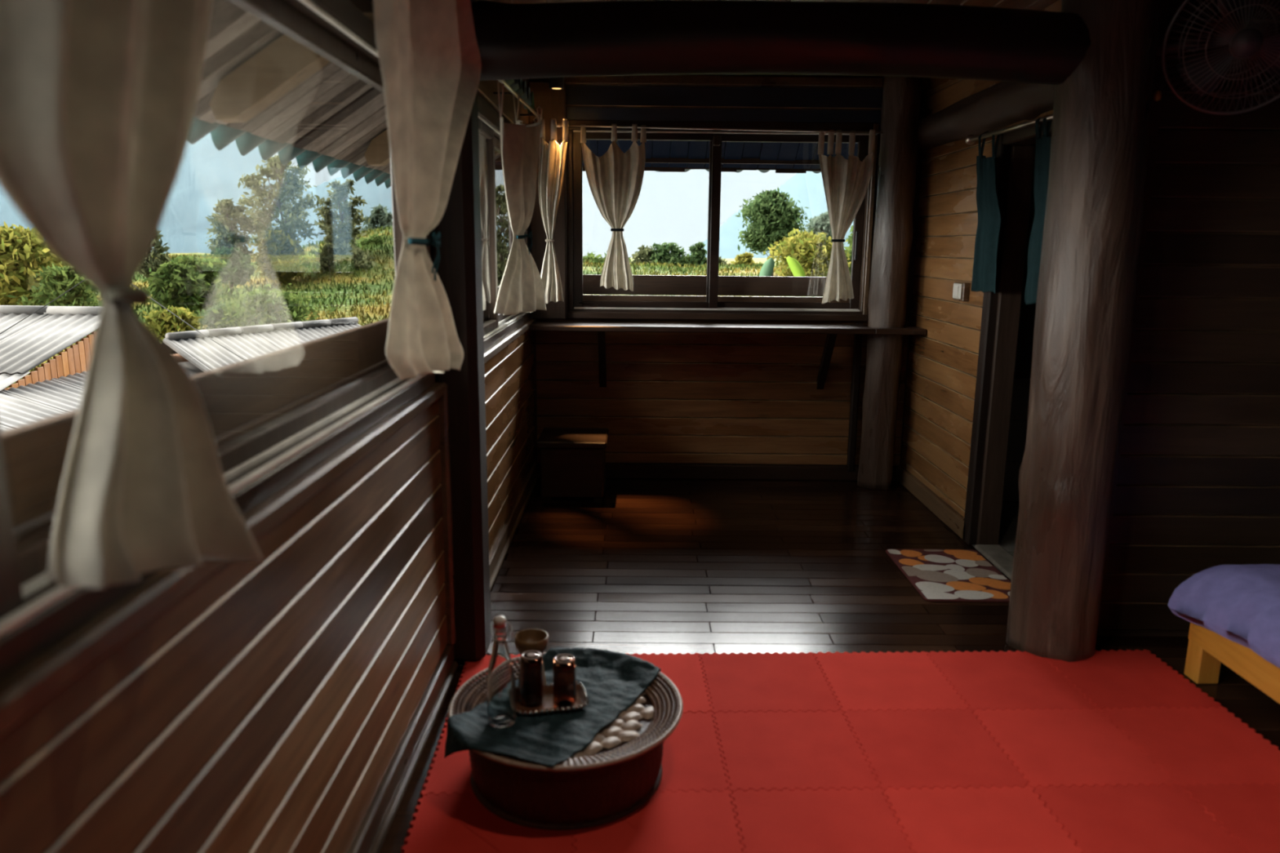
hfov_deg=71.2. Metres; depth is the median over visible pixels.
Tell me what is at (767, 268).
banana leaf
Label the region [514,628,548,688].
wooden cup
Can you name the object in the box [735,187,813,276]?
tree
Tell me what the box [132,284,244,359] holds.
cable
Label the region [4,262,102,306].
tree
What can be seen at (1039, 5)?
ceiling
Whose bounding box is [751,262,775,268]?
tree
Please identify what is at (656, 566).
floor
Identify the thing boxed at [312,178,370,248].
tree
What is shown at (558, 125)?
curtain rod
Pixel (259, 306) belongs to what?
bush
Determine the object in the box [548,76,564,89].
recessed light
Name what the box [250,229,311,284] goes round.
bush
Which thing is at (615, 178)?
curtain
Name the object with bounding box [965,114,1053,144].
curtain rod
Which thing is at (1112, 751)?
mat
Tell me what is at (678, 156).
roof overhang
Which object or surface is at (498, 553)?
baseboard
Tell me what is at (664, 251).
tree
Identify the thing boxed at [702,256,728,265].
tree
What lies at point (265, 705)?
wall
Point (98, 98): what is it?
curtain
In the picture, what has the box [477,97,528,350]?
window
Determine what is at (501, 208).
tree
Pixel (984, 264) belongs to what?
door curtain
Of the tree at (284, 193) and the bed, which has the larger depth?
the tree at (284, 193)
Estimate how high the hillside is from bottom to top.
5.093 m
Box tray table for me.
[448,652,683,830]
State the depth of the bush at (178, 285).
23.42 m
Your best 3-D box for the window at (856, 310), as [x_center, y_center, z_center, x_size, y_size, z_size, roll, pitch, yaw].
[0.489,-1.275,5.584,1.915,1.203,0.160,1,11,0]
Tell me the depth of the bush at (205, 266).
24.57 m
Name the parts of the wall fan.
switch knob, arm, blade, motor, blade, blade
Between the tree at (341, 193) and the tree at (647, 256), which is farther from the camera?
the tree at (647, 256)
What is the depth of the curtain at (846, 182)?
5.34 m
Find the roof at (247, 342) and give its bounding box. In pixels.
[162,316,360,372]
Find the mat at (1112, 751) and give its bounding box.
[401,649,1279,852]
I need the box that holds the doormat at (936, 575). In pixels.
[885,548,1010,602]
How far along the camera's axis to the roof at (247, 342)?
15.83 m
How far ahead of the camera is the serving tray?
2.55 m
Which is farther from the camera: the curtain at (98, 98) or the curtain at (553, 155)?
the curtain at (553, 155)
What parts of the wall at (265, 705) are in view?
sill rail, sill rail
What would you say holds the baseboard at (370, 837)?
attached to the wall at (265, 705)
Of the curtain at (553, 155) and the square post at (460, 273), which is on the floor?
the square post at (460, 273)
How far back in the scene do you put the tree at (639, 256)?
42.90 m
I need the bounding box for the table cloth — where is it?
[444,647,661,767]
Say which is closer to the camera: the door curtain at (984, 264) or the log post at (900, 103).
the door curtain at (984, 264)
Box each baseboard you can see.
[347,644,457,852]
[488,462,538,591]
[537,462,897,480]
[897,466,965,540]
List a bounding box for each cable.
[0,279,85,333]
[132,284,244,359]
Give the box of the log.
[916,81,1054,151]
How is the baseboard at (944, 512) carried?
attached to the wall at (943, 362)
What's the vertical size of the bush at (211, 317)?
1.126 m
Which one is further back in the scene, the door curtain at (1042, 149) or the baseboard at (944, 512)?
the baseboard at (944, 512)
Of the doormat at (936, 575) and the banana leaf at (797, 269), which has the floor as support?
the doormat at (936, 575)
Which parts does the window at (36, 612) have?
sash, slide rail, slide rail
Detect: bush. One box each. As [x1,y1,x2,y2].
[141,258,217,314]
[142,305,207,341]
[173,253,227,316]
[196,301,244,329]
[199,283,336,328]
[201,245,257,289]
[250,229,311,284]
[294,255,317,268]
[306,240,375,274]
[763,227,851,276]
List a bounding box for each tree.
[0,221,100,305]
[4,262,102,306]
[137,231,171,284]
[204,198,264,287]
[236,153,324,254]
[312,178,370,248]
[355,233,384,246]
[360,204,392,231]
[495,183,509,284]
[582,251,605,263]
[631,244,657,265]
[631,256,667,266]
[644,242,693,266]
[673,256,699,266]
[686,241,706,266]
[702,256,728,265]
[729,251,756,267]
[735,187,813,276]
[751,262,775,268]
[802,211,832,243]
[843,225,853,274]
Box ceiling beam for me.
[471,0,1091,84]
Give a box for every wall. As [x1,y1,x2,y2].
[0,0,536,852]
[528,74,928,471]
[901,0,1174,635]
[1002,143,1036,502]
[1098,0,1279,636]
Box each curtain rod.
[493,80,542,119]
[556,123,883,134]
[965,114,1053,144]
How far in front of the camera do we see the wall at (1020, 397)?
5.25 m
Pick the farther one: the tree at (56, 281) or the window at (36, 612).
the tree at (56, 281)
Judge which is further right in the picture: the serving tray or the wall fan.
the wall fan
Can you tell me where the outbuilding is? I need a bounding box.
[0,305,101,391]
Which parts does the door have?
casing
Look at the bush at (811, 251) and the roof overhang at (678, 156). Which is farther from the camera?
the bush at (811, 251)
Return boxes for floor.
[378,477,1279,852]
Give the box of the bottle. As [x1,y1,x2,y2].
[486,615,515,728]
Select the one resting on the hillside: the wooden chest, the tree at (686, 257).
the tree at (686, 257)
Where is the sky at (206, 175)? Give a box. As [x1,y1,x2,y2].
[0,133,338,253]
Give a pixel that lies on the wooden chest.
(573, 460)
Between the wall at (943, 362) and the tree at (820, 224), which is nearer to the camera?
the wall at (943, 362)
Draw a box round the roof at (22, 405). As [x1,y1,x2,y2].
[0,351,203,431]
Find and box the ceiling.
[484,0,1057,75]
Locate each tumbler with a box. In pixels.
[520,650,543,707]
[552,653,576,711]
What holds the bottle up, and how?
on the table cloth
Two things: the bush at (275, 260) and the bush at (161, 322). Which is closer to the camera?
the bush at (161, 322)
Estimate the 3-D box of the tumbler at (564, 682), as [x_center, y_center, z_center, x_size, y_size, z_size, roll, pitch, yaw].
[-0.214,0.723,2.529,0.067,0.147,0.067,1,11,0]
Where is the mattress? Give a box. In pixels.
[1167,564,1279,668]
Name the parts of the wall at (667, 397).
corner casing, wall plate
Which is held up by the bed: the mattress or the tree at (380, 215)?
the mattress
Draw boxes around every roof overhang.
[188,0,535,188]
[494,89,927,173]
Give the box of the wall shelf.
[528,321,926,389]
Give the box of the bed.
[1184,622,1279,703]
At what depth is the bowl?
2.66 m
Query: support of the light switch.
attached to the wall at (943, 362)
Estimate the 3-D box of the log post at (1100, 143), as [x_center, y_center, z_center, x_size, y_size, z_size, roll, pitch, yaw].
[1.575,-0.378,3.195,0.336,2.503,0.330,1,11,0]
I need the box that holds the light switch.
[952,281,970,301]
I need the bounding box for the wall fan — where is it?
[1149,0,1279,115]
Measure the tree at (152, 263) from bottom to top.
2.792 m
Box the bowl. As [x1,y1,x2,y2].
[515,629,546,642]
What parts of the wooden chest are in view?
lid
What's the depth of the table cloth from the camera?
2.48 m
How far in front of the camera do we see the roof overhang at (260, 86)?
2.88 m
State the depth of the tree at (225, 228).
31.09 m
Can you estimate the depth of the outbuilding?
12.95 m
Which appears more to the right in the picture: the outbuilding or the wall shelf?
the wall shelf
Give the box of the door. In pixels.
[962,120,1052,579]
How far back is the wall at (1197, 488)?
3.34 m
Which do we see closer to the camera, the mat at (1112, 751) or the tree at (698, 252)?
the mat at (1112, 751)
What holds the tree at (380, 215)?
on the hillside
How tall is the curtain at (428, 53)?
1.080 m
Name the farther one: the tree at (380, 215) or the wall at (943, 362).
the tree at (380, 215)
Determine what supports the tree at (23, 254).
on the hillside
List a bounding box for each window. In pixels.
[0,0,435,680]
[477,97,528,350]
[566,119,879,321]
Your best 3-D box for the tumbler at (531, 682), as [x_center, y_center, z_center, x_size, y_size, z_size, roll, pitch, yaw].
[-0.309,0.718,2.549,0.067,0.147,0.067,1,11,0]
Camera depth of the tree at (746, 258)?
43.07 m
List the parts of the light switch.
plate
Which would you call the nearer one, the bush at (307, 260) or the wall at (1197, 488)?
the wall at (1197, 488)
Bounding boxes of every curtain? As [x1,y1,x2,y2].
[0,0,263,589]
[373,0,481,379]
[493,80,546,315]
[537,118,568,303]
[580,123,646,291]
[817,129,875,303]
[970,129,1000,293]
[1024,115,1052,304]
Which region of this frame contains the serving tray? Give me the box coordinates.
[515,681,589,715]
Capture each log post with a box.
[857,75,921,489]
[1005,0,1161,662]
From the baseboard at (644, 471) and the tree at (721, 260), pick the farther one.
the tree at (721, 260)
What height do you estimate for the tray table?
0.227 m
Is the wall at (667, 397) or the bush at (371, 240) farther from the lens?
the bush at (371, 240)
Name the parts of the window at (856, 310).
casing, sash, slide rail, slide rail, sash, sash pull, casing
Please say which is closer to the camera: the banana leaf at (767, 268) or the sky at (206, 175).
the banana leaf at (767, 268)
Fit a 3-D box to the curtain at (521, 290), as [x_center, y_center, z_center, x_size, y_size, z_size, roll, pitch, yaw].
[-0.560,-1.041,4.283,0.129,1.044,1.560,1,11,2]
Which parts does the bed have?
leg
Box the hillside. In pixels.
[13,229,822,383]
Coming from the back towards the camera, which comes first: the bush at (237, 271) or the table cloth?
the bush at (237, 271)
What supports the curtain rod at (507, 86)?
attached to the wall at (265, 705)
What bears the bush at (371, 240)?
on the hillside
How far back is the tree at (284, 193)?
32.74 m
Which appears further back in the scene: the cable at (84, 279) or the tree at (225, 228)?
the tree at (225, 228)
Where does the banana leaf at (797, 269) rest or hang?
on the hillside
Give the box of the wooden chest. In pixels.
[536,427,608,502]
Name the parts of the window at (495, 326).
sash, slide rail, sash, slide rail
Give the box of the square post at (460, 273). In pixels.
[429,0,491,662]
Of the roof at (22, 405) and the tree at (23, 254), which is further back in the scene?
the tree at (23, 254)
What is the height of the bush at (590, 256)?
1.726 m
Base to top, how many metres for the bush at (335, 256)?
1.832 m
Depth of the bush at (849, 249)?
33.38 m
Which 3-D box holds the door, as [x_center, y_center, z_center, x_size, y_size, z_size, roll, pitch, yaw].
[1.778,-0.289,3.951,0.155,2.070,1.090,1,11,0]
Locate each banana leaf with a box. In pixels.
[759,257,774,276]
[786,255,805,276]

